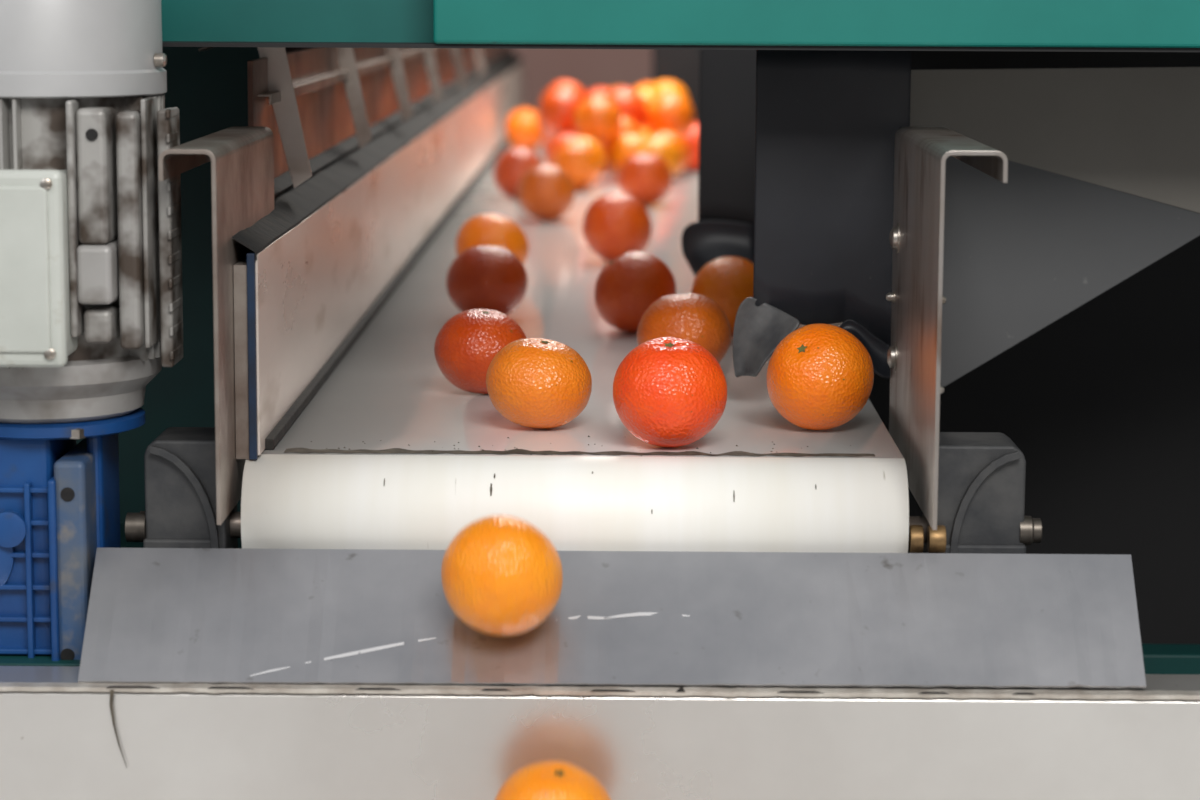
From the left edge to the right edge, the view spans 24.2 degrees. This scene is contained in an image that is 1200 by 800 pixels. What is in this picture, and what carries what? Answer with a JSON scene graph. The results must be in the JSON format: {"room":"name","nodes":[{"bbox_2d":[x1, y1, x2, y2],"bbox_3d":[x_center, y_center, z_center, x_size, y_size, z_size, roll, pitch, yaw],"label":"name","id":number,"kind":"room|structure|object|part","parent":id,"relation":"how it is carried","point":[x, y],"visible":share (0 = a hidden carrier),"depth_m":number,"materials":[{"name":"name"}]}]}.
{"room":"processing plant","nodes":[
{"label":"processing plant","id":0,"kind":"room"},
{"bbox_2d":[511,49,651,112],"bbox_3d":[0.072,-1.840,7.461,8.000,3.900,0.100,0,8,0],"label":"wall","id":1,"kind":"structure","parent":0,"point":[590,69],"depth_m":7.55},
{"bbox_3d":[0.025,0.704,3.642,8.000,0.020,11.000,0,8,0],"label":"floor","id":2,"kind":"structure","parent":0,"visible":0},
{"bbox_2d":[140,122,927,552],"bbox_3d":[0.009,0.050,4.477,0.605,1.030,5.157,0,8,0],"label":"conveyor","id":3,"kind":"object","parent":2,"relation":"on","point":[388,453],"depth_m":1.91,"materials":[{"name":"rubber"}]},
{"bbox_2d":[125,427,237,548],"bbox_3d":[-0.286,0.073,1.916,0.068,0.100,0.066,0,8,0],"label":"block","id":4,"kind":"object","parent":3,"relation":"on","point":[180,463],"visible":0.64,"depth_m":1.89,"materials":[{"name":"metal"}]},
{"bbox_2d":[158,126,274,524],"bbox_3d":[-0.265,-0.061,1.964,0.037,0.246,0.300,0,8,0],"label":"channel","id":5,"kind":"object","parent":3,"relation":"attached to","point":[241,158],"visible":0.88,"depth_m":1.87,"materials":[{"name":"metal"}]},
{"bbox_2d":[232,54,523,459],"bbox_3d":[-0.218,-0.405,4.374,0.032,0.158,5.032,0,8,0],"label":"guard","id":6,"kind":"object","parent":3,"relation":"attached to","point":[334,246],"visible":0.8,"depth_m":2.47,"materials":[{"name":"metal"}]},
{"bbox_3d":[-0.218,-0.392,4.377,0.012,0.132,5.029,0,8,0],"label":"backing plate","id":7,"kind":"part","parent":6,"relation":"part of","materials":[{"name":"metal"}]},
{"bbox_3d":[-0.228,-0.083,2.250,0.002,0.137,0.726,0,8,0],"label":"guard panel","id":8,"kind":"part","parent":6,"relation":"part of","materials":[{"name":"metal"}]},
{"bbox_3d":[-0.222,-0.191,2.981,0.002,0.137,0.748,0,8,0],"label":"guard panel","id":9,"kind":"part","parent":6,"relation":"part of","materials":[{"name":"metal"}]},
{"bbox_3d":[-0.215,-0.300,3.723,0.002,0.137,0.748,0,8,0],"label":"guard panel","id":10,"kind":"part","parent":6,"relation":"part of","materials":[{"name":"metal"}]},
{"bbox_3d":[-0.207,-0.420,4.539,0.002,0.137,0.898,0,8,0],"label":"guard panel","id":11,"kind":"part","parent":6,"relation":"part of","materials":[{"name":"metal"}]},
{"bbox_3d":[-0.195,-0.625,5.924,0.002,0.137,1.898,0,8,0],"label":"guard panel","id":12,"kind":"part","parent":6,"relation":"part of","materials":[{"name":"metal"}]},
{"bbox_2d":[434,309,525,393],"bbox_3d":[-0.093,-0.038,2.199,0.074,0.066,0.074,0,8,0],"label":"orange","id":13,"kind":"object","parent":3,"relation":"on","point":[466,345],"visible":0.77,"depth_m":2.17,"materials":[{"name":"food"}]},
{"bbox_2d":[446,245,527,314],"bbox_3d":[-0.108,-0.113,2.685,0.078,0.072,0.078,0,8,0],"label":"orange","id":14,"kind":"object","parent":3,"relation":"on","point":[485,276],"visible":0.85,"depth_m":2.66,"materials":[{"name":"food"}]},
{"bbox_2d":[456,214,528,264],"bbox_3d":[-0.117,-0.165,3.032,0.079,0.074,0.078,0,8,0],"label":"orange","id":15,"kind":"object","parent":3,"relation":"on","point":[484,229],"visible":0.58,"depth_m":3.00,"materials":[{"name":"orange food"}]},
{"bbox_2d":[493,147,542,198],"bbox_3d":[-0.122,-0.341,4.213,0.078,0.078,0.076,0,8,0],"label":"orange","id":16,"kind":"object","parent":3,"relation":"on","point":[509,167],"visible":0.71,"depth_m":4.18,"materials":[{"name":"food"}]},
{"bbox_2d":[505,108,544,150],"bbox_3d":[-0.145,-0.523,5.418,0.079,0.084,0.084,0,8,0],"label":"orange","id":17,"kind":"object","parent":3,"relation":"on","point":[522,129],"visible":0.76,"depth_m":5.39,"materials":[{"name":"orange food"}]},
{"bbox_2d":[486,338,591,428],"bbox_3d":[-0.044,-0.012,2.027,0.077,0.065,0.077,0,8,0],"label":"orange","id":18,"kind":"object","parent":3,"relation":"on","point":[540,383],"visible":1,"depth_m":2.00,"materials":[{"name":"orange food"}]},
{"bbox_2d":[517,164,574,219],"bbox_3d":[-0.074,-0.284,3.831,0.080,0.076,0.079,0,8,0],"label":"orange","id":19,"kind":"object","parent":3,"relation":"on","point":[544,192],"visible":1,"depth_m":3.80,"materials":[{"name":"orange food"}]},
{"bbox_2d":[552,141,601,189],"bbox_3d":[-0.036,-0.368,4.394,0.079,0.078,0.079,0,8,0],"label":"orange","id":20,"kind":"object","parent":3,"relation":"on","point":[580,160],"visible":0.87,"depth_m":4.36,"materials":[{"name":"orange food"}]},
{"bbox_2d":[538,80,694,177],"bbox_3d":[0.027,-0.509,5.092,0.290,0.154,1.258,0,8,0],"label":"pile","id":21,"kind":"object","parent":3,"relation":"on","point":[621,123],"visible":0.88,"depth_m":4.63,"materials":[{"name":"orange food"}]},
{"bbox_2d":[583,193,651,261],"bbox_3d":[0.020,-0.200,3.250,0.080,0.081,0.081,0,8,0],"label":"orange","id":22,"kind":"object","parent":3,"relation":"on","point":[614,224],"visible":0.95,"depth_m":3.22,"materials":[{"name":"food"}]},
{"bbox_2d":[594,251,675,332],"bbox_3d":[0.033,-0.100,2.590,0.076,0.075,0.076,0,8,0],"label":"orange","id":23,"kind":"object","parent":3,"relation":"on","point":[633,281],"visible":0.73,"depth_m":2.56,"materials":[{"name":"food"}]},
{"bbox_2d":[618,153,671,204],"bbox_3d":[0.066,-0.324,4.103,0.080,0.077,0.080,0,8,0],"label":"orange","id":24,"kind":"object","parent":3,"relation":"on","point":[646,177],"visible":0.85,"depth_m":4.07,"materials":[{"name":"orange food"}]},
{"bbox_2d":[613,337,726,447],"bbox_3d":[0.049,-0.005,1.945,0.080,0.076,0.080,0,8,0],"label":"orange","id":25,"kind":"object","parent":3,"relation":"on","point":[669,392],"visible":1,"depth_m":1.92,"materials":[{"name":"food"}]},
{"bbox_2d":[637,293,730,362],"bbox_3d":[0.069,-0.053,2.291,0.077,0.070,0.077,0,8,0],"label":"orange","id":26,"kind":"object","parent":3,"relation":"on","point":[697,318],"visible":0.66,"depth_m":2.26,"materials":[{"name":"orange food"}]},
{"bbox_2d":[683,123,698,170],"bbox_3d":[0.160,-0.440,4.870,0.083,0.084,0.082,0,8,0],"label":"orange","id":27,"kind":"object","parent":3,"relation":"on","point":[692,138],"visible":0.19,"depth_m":4.83,"materials":[{"name":"food"}]},
{"bbox_2d":[691,256,753,336],"bbox_3d":[0.119,-0.094,2.557,0.072,0.074,0.074,0,8,0],"label":"orange","id":28,"kind":"object","parent":3,"relation":"on","point":[727,280],"visible":0.38,"depth_m":2.53,"materials":[{"name":"orange food"}]},
{"bbox_2d":[767,323,873,429],"bbox_3d":[0.159,-0.017,2.025,0.077,0.077,0.077,0,8,0],"label":"orange","id":29,"kind":"object","parent":3,"relation":"on","point":[820,376],"visible":1,"depth_m":2.00,"materials":[{"name":"orange food"}]},
{"bbox_3d":[0.237,-0.416,4.561,0.003,0.130,4.650,0,8,0],"label":"far side guard","id":30,"kind":"part","parent":3,"relation":"part of","materials":[{"name":"grey metal"}]},
{"bbox_2d":[886,127,1007,529],"bbox_3d":[0.238,-0.060,1.965,0.049,0.248,0.310,0,8,0],"label":"channel","id":31,"kind":"object","parent":3,"relation":"attached to","point":[916,237],"visible":0.98,"depth_m":1.92,"materials":[{"name":"metal"}]},
{"bbox_2d":[908,432,1042,553],"bbox_3d":[0.254,0.077,1.907,0.090,0.100,0.074,0,8,0],"label":"block","id":32,"kind":"object","parent":3,"relation":"on","point":[981,475],"visible":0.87,"depth_m":1.88,"materials":[{"name":"metal"}]},
{"bbox_2d":[0,0,1199,674],"bbox_3d":[0.040,-0.357,4.602,2.400,1.800,5.590,0,8,0],"label":"frame","id":33,"kind":"object","parent":2,"relation":"on","point":[1100,403],"visible":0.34,"depth_m":2.48,"materials":[{"name":"paint"}]},
{"bbox_2d":[0,408,144,660],"bbox_3d":[-0.385,0.091,1.921,0.148,0.169,0.130,0,8,0],"label":"worm gearbox","id":34,"kind":"object","parent":33,"relation":"on","point":[60,498],"visible":0.8,"depth_m":1.87,"materials":[{"name":"blue paint"}]},
{"bbox_2d":[0,0,182,423],"bbox_3d":[-0.371,-0.156,1.868,0.177,0.336,0.204,0,8,0],"label":"motor","id":35,"kind":"object","parent":34,"relation":"on","point":[91,301],"visible":0.98,"depth_m":1.81,"materials":[{"name":"metal"}]},
{"bbox_3d":[-0.385,-0.083,1.778,0.071,0.106,0.004,0,8,0],"label":"lid panel","id":36,"kind":"part","parent":35,"relation":"part of","materials":[{"name":"white metal"}]},
{"bbox_3d":[-0.386,-0.084,1.784,0.090,0.126,0.011,0,8,0],"label":"terminal lid","id":37,"kind":"part","parent":35,"relation":"part of","materials":[{"name":"white metal"}]},
{"bbox_3d":[-0.731,0.254,2.531,0.900,1.188,0.020,0,8,0],"label":"panel","id":38,"kind":"part","parent":33,"relation":"part of","materials":[{"name":"teal paint"}]},
{"bbox_2d":[198,47,515,196],"bbox_3d":[-0.248,-0.548,4.475,0.085,0.152,4.790,0,8,0],"label":"rail","id":39,"kind":"object","parent":33,"relation":"attached to","point":[319,105],"visible":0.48,"depth_m":2.71,"materials":[{"name":"metal"}]},
{"bbox_2d":[652,49,699,121],"bbox_3d":[0.202,-0.682,5.709,0.191,0.246,0.009,0,8,1],"label":"curtain","id":40,"kind":"object","parent":33,"relation":"hanging from","point":[682,67],"visible":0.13,"depth_m":5.71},
{"bbox_2d":[681,50,755,276],"bbox_3d":[0.158,-0.238,2.729,0.156,0.256,0.034,0,8,0],"label":"flap","id":41,"kind":"object","parent":33,"relation":"hanging from","point":[724,226],"visible":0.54,"depth_m":2.74,"materials":[{"name":"black rubber"}]},
{"bbox_2d":[733,50,910,378],"bbox_3d":[0.168,-0.145,2.117,0.132,0.261,0.032,0,8,0],"label":"curtain","id":42,"kind":"object","parent":33,"relation":"hanging from","point":[827,122],"visible":0.85,"depth_m":2.13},
{"bbox_3d":[0.725,0.238,2.687,0.990,1.188,0.020,0,8,0],"label":"panel","id":43,"kind":"part","parent":33,"relation":"part of","materials":[{"name":"metal"}]},
{"bbox_2d":[910,67,1199,386],"bbox_3d":[0.390,-0.127,2.202,0.305,0.271,0.002,0,8,0],"label":"sheet","id":44,"kind":"object","parent":33,"relation":"attached to","point":[1021,254],"visible":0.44,"depth_m":2.19,"materials":[{"name":"grey metal"}]},
{"bbox_3d":[0.692,0.228,2.272,1.050,0.050,0.040,0,8,0],"label":"teal rail","id":45,"kind":"part","parent":33,"relation":"part of","materials":[{"name":"metal"}]},
{"bbox_2d":[0,666,1199,799],"bbox_3d":[0.012,0.564,1.875,2.800,0.773,0.054,0,8,0],"label":"beam","id":46,"kind":"structure","parent":2,"relation":"on","point":[55,745],"depth_m":1.80,"materials":[{"name":"metal"}]},
{"bbox_2d":[109,690,126,766],"bbox_3d":[-0.309,0.211,1.798,0.011,0.051,0.001,0,8,0],"label":"crack","id":47,"kind":"object","parent":46,"relation":"attached to","point":[111,691],"depth_m":1.80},
{"bbox_2d":[107,686,1035,694],"bbox_3d":[-0.019,0.185,1.791,0.595,0.003,0.001,0,8,0],"label":"edge gaps","id":48,"kind":"object","parent":46,"relation":"attached to","point":[681,689],"visible":1,"depth_m":1.79,"materials":[{"name":"black rubber"}]},
{"bbox_2d":[0,682,1199,699],"bbox_3d":[0.013,0.187,1.795,1.400,0.005,0.007,0,8,0],"label":"worn beam edge","id":49,"kind":"object","parent":46,"relation":"on","point":[4,686],"visible":1,"depth_m":1.79,"materials":[{"name":"grey metal"}]},
{"bbox_2d":[78,548,1145,687],"bbox_3d":[0.008,0.142,1.840,0.690,0.072,0.096,0,8,0],"label":"slide","id":50,"kind":"object","parent":46,"relation":"on","point":[155,615],"visible":0.94,"depth_m":1.83,"materials":[{"name":"metal"}]},
{"bbox_2d":[441,516,562,635],"bbox_3d":[-0.063,0.113,1.807,0.079,0.078,0.074,0,8,0],"label":"orange","id":51,"kind":"object","parent":50,"relation":"on","point":[501,575],"visible":1,"depth_m":1.78,"materials":[{"name":"orange food"}]},
{"bbox_3d":[0.008,0.675,1.485,1.200,0.667,0.742,0,8,0],"label":"conveyor","id":52,"kind":"object","parent":2,"relation":"on","visible":0},
{"bbox_2d":[495,761,610,799],"bbox_3d":[-0.029,0.263,1.747,0.078,0.072,0.077,0,8,0],"label":"orange","id":53,"kind":"object","parent":52,"relation":"on","point":[546,780],"visible":1,"depth_m":1.73,"materials":[{"name":"orange food"}]}
]}

